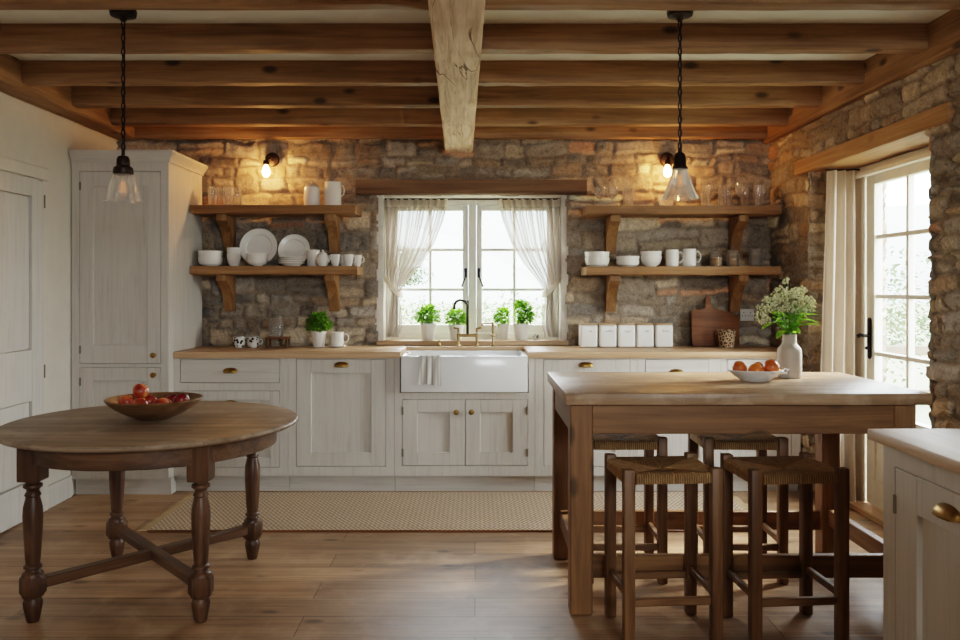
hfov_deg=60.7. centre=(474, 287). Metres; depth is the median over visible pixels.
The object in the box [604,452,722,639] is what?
stool
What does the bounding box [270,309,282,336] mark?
jar
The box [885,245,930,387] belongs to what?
bush
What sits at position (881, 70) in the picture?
ceiling beam
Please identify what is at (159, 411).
fruit bowl
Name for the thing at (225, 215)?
wall shelf
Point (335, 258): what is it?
teacup
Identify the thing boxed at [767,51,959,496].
wall
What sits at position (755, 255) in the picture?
glass jar
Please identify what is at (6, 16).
ceiling
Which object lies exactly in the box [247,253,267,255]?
bowl
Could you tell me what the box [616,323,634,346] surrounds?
canister
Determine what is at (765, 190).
stemmed glass
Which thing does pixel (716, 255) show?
jar
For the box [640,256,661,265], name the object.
bowl
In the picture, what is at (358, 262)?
teacup
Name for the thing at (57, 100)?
ceiling beam
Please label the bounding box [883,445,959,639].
base cabinet
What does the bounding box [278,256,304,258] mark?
plate
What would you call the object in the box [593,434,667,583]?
stool
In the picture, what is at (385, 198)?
curtain rod
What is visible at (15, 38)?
ceiling beam
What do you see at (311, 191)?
storage jar
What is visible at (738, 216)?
wall shelf
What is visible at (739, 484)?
base cabinet
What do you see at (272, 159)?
wall lamp
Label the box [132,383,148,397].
peach
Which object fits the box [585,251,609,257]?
bowl
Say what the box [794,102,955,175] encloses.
lintel
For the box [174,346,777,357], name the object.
countertop
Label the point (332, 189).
pitcher
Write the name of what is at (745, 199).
tumbler
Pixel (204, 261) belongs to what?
bowl
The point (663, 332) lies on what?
canister
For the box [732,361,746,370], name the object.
orange
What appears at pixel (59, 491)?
baseboard
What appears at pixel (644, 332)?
canister
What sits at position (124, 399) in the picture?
peach
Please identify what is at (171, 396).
apple
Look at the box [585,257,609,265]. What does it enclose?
bowl
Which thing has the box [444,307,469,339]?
potted herb
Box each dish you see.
[616,256,639,259]
[616,260,638,265]
[727,367,788,381]
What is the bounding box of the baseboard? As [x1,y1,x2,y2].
[48,475,71,508]
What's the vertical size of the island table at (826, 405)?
0.919 m
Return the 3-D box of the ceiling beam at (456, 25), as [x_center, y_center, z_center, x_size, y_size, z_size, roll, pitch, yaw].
[-0.038,-1.116,1.411,0.207,0.268,9.150,0,0,-1]
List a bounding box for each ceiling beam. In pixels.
[0,0,959,10]
[0,23,927,53]
[0,54,138,139]
[21,60,864,86]
[71,86,821,107]
[111,108,787,126]
[134,126,767,138]
[428,0,484,152]
[763,10,959,143]
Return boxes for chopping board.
[691,296,739,345]
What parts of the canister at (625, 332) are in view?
lid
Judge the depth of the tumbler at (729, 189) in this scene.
5.84 m
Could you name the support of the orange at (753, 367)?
in the serving dish at (749, 376)
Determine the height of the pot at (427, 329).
0.122 m
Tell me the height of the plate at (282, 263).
0.024 m
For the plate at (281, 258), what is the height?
0.024 m
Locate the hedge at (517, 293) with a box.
[399,291,930,344]
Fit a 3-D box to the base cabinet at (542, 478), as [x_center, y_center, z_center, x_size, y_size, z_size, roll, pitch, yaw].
[0.731,0.905,5.667,0.670,0.887,0.596,0,0,0]
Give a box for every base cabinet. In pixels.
[174,358,289,490]
[288,358,400,490]
[394,358,534,490]
[534,358,636,490]
[635,358,719,490]
[720,358,800,490]
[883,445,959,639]
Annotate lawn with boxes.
[401,303,930,425]
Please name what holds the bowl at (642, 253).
on the bowl at (646, 260)
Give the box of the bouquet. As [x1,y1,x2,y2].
[753,277,817,338]
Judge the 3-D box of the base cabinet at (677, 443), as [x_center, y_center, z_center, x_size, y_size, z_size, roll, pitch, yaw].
[1.341,0.905,5.667,0.548,0.887,0.596,0,0,0]
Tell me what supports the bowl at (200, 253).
on the bowl at (204, 261)
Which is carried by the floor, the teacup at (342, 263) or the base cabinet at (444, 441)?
the base cabinet at (444, 441)
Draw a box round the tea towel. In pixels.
[418,355,440,385]
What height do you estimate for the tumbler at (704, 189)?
0.150 m
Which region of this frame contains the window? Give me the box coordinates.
[386,200,558,338]
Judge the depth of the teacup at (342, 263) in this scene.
5.86 m
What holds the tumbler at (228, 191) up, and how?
on the wall shelf at (225, 215)
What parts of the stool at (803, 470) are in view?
leg, leg, seat, leg, leg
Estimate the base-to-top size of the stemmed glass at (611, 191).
0.140 m
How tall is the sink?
0.238 m
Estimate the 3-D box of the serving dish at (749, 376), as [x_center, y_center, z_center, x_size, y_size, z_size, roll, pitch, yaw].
[1.295,0.399,3.790,0.230,0.060,0.230,0,0,45]
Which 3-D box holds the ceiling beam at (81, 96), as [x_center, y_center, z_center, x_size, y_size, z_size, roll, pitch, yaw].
[-0.168,-1.169,5.022,4.585,0.121,0.089,0,0,0]
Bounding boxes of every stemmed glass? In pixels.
[595,187,604,205]
[607,187,616,205]
[710,184,715,205]
[735,183,744,205]
[762,184,767,205]
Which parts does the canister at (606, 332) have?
lid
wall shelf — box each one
[190,205,361,252]
[190,266,362,310]
[581,206,780,253]
[581,266,780,311]
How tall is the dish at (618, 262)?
0.042 m
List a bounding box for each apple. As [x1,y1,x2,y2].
[144,394,156,403]
[166,393,177,401]
[173,393,188,401]
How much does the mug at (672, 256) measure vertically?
0.118 m
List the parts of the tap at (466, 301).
spout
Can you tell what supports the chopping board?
on the countertop at (202, 351)
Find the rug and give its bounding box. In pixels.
[137,491,776,531]
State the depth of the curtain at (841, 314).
5.08 m
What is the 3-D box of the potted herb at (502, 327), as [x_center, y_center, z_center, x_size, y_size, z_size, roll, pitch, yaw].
[0.194,0.257,6.136,0.158,0.253,0.185,0,0,0]
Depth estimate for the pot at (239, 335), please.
5.75 m
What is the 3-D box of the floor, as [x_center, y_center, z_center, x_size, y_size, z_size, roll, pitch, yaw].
[-0.060,1.400,1.485,5.420,0.100,9.670,0,0,0]
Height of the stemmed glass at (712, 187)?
0.165 m
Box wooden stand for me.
[265,336,290,347]
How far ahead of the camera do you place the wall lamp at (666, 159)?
5.95 m
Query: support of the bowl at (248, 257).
on the bowl at (254, 262)
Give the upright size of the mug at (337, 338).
0.095 m
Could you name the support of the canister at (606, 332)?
on the countertop at (202, 351)
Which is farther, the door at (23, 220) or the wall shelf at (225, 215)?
the wall shelf at (225, 215)
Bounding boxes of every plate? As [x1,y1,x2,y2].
[240,228,276,261]
[278,234,309,260]
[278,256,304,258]
[278,258,304,260]
[279,260,304,261]
[279,262,304,265]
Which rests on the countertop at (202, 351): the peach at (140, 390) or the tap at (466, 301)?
the tap at (466, 301)
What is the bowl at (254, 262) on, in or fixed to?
on the wall shelf at (225, 275)
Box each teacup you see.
[330,254,342,265]
[340,255,344,265]
[343,254,355,265]
[353,255,364,265]
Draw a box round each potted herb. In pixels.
[304,311,334,346]
[414,303,441,339]
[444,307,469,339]
[492,306,510,339]
[513,298,535,339]
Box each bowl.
[104,392,202,420]
[198,251,222,256]
[198,257,222,265]
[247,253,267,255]
[247,256,267,259]
[247,259,267,265]
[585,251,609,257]
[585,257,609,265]
[640,251,661,255]
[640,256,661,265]
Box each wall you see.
[0,92,117,494]
[117,139,771,345]
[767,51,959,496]
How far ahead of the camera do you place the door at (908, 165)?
4.93 m
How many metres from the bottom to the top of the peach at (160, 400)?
0.071 m
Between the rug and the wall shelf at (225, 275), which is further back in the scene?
the wall shelf at (225, 275)
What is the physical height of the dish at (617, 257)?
0.042 m
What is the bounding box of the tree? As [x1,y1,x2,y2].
[404,254,435,287]
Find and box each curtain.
[384,199,447,336]
[498,199,559,336]
[821,169,860,501]
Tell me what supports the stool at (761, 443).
on the floor
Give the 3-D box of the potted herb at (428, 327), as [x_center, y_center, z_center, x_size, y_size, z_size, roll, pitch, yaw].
[-0.350,0.246,6.091,0.225,0.276,0.230,0,0,0]
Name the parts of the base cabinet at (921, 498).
handle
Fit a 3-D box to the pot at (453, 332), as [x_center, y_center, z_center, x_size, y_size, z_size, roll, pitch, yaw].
[-0.141,0.328,6.090,0.114,0.112,0.114,0,0,0]
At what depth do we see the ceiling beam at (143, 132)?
5.90 m
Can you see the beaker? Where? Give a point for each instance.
(311, 254)
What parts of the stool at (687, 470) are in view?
leg, leg, seat, leg, leg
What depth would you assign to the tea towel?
5.35 m
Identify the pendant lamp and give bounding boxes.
[103,10,142,202]
[662,11,698,200]
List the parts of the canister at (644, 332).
lid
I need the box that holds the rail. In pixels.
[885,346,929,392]
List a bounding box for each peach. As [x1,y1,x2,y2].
[118,394,134,403]
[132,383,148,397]
[132,398,147,403]
[152,397,168,403]
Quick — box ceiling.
[0,10,949,60]
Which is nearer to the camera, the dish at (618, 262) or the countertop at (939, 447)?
the countertop at (939, 447)
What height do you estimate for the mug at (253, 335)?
0.146 m
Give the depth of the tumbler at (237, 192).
5.83 m
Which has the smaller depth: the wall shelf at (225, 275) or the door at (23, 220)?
the door at (23, 220)
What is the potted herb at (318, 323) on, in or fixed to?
on the countertop at (202, 351)
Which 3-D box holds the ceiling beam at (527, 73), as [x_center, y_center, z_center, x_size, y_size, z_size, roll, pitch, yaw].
[-0.168,-1.169,4.473,4.585,0.121,0.089,0,0,0]
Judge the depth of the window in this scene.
6.21 m
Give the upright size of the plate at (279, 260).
0.024 m
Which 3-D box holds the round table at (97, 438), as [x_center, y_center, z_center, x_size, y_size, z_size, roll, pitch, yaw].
[-1.450,0.972,3.710,1.270,0.754,1.270,0,0,0]
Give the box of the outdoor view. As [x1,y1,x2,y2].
[399,204,930,303]
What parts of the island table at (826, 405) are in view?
leg, leg, leg, leg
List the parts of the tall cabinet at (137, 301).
door, door, frame, cornice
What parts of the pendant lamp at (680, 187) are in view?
chain, lamp shade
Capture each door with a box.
[0,156,47,532]
[849,146,930,526]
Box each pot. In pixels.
[233,327,245,347]
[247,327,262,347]
[311,331,325,346]
[316,250,330,265]
[420,323,435,339]
[448,324,463,339]
[497,324,509,339]
[513,323,528,339]
[718,329,735,347]
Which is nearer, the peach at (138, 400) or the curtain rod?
the peach at (138, 400)
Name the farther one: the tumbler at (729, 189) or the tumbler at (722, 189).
the tumbler at (729, 189)
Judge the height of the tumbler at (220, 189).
0.138 m
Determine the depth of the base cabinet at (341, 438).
5.40 m
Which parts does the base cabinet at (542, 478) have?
handle, door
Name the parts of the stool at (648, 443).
leg, seat, leg, leg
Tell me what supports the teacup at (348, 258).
on the wall shelf at (225, 275)
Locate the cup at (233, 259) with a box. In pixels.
[227,254,240,265]
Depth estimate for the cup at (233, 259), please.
5.76 m
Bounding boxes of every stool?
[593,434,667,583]
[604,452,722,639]
[688,434,788,583]
[720,452,848,639]
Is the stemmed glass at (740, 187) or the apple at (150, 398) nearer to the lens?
the apple at (150, 398)
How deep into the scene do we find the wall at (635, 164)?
6.01 m
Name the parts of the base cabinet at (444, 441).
door, door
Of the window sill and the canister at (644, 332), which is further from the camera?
the window sill
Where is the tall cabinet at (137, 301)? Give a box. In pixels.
[68,150,207,493]
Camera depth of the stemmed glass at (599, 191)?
5.78 m
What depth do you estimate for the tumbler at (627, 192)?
5.78 m
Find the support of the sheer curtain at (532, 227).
hanging from the curtain rod
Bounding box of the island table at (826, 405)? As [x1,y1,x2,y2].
[547,372,931,614]
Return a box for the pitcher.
[324,181,344,204]
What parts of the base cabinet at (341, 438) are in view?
door, handle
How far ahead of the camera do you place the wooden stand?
5.73 m
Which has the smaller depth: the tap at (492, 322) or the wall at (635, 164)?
the tap at (492, 322)
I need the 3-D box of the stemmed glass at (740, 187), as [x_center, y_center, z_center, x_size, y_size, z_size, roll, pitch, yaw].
[1.873,-0.655,5.790,0.068,0.165,0.068,0,0,0]
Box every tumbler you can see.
[208,186,216,204]
[218,187,223,204]
[224,186,232,204]
[233,187,241,204]
[623,188,632,205]
[700,185,709,205]
[718,185,726,205]
[727,187,732,205]
[741,187,749,205]
[753,185,762,205]
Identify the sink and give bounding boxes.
[401,350,527,391]
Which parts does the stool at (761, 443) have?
leg, leg, seat, leg, leg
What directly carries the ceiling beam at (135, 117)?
attached to the ceiling
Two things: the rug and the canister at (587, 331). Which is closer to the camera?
the rug
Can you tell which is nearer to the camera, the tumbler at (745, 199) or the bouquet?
the bouquet
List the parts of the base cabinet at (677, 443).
handle, drawer, door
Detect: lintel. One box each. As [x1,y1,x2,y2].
[356,180,586,194]
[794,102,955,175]
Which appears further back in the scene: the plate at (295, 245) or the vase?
the plate at (295, 245)
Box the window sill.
[376,339,567,344]
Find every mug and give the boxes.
[331,332,348,345]
[666,250,683,265]
[682,249,700,265]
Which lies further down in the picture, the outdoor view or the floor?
the floor
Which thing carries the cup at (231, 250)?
on the cup at (233, 259)
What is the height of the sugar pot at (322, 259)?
0.115 m
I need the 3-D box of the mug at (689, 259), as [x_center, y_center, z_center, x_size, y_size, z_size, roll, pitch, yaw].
[1.525,-0.213,5.783,0.121,0.124,0.094,0,0,31]
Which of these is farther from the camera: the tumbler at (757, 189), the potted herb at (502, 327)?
the potted herb at (502, 327)
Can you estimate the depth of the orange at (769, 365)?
3.77 m
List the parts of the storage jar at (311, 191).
lid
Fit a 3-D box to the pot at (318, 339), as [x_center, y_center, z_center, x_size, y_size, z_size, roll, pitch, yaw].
[-1.105,0.362,5.800,0.104,0.112,0.104,0,0,0]
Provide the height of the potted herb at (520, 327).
0.312 m
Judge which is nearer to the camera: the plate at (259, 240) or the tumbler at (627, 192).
the tumbler at (627, 192)
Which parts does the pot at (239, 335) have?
glass lid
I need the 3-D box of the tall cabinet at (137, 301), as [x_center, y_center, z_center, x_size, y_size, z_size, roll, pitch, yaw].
[-2.277,0.232,5.616,0.670,2.235,0.698,0,0,0]
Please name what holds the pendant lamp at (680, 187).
hanging from the ceiling
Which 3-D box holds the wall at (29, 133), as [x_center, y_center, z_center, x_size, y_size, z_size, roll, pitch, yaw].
[-2.695,0.060,1.550,0.150,2.580,9.500,0,0,0]
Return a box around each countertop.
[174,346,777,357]
[868,429,959,473]
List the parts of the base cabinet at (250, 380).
drawer, drawer, handle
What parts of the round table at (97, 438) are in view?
leg, leg, leg, leg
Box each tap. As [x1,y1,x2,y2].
[453,295,481,345]
[481,321,494,345]
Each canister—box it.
[579,323,596,346]
[597,323,616,346]
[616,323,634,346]
[634,323,653,346]
[653,323,672,346]
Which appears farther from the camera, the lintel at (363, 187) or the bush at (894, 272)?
the bush at (894, 272)
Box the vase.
[777,334,801,378]
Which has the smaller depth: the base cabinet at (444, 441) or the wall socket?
the base cabinet at (444, 441)
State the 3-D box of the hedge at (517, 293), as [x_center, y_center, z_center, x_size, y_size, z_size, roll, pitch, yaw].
[0.360,1.026,23.979,31.086,2.312,2.566,0,0,0]
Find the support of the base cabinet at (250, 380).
on the floor
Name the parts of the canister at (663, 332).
lid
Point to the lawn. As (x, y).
(921, 381)
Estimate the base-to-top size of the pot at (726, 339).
0.126 m
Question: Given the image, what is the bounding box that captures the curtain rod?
[385,198,559,199]
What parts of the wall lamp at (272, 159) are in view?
bulb, plate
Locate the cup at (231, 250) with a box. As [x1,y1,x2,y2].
[227,247,240,253]
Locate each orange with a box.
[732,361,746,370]
[748,363,763,371]
[763,359,778,371]
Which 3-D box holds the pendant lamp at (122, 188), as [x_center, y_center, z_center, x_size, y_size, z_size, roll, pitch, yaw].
[-1.553,-0.805,3.620,0.162,0.847,0.162,0,0,0]
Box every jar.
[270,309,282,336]
[304,181,319,204]
[710,247,721,265]
[727,247,738,265]
[749,249,763,265]
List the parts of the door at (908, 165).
handle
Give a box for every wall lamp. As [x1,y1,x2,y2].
[262,152,279,176]
[660,152,673,176]
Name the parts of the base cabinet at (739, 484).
drawer, door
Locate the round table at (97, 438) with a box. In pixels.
[0,401,297,622]
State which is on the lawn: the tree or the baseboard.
the tree
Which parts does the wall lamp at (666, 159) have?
plate, bulb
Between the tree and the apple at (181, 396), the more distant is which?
the tree
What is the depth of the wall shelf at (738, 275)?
5.68 m
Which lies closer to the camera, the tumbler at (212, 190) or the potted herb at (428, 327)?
the tumbler at (212, 190)
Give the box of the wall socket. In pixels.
[740,309,753,320]
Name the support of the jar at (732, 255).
on the wall shelf at (738, 275)
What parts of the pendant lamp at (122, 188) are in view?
lamp shade, chain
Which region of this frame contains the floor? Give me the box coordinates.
[0,490,882,639]
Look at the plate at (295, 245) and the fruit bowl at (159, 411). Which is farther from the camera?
the plate at (295, 245)
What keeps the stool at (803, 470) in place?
on the floor
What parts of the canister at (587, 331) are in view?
lid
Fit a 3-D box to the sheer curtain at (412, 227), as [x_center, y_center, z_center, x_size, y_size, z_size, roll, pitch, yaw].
[-0.444,-0.148,6.110,0.493,1.027,0.112,0,0,0]
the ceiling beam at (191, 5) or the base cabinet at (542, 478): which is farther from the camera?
the base cabinet at (542, 478)

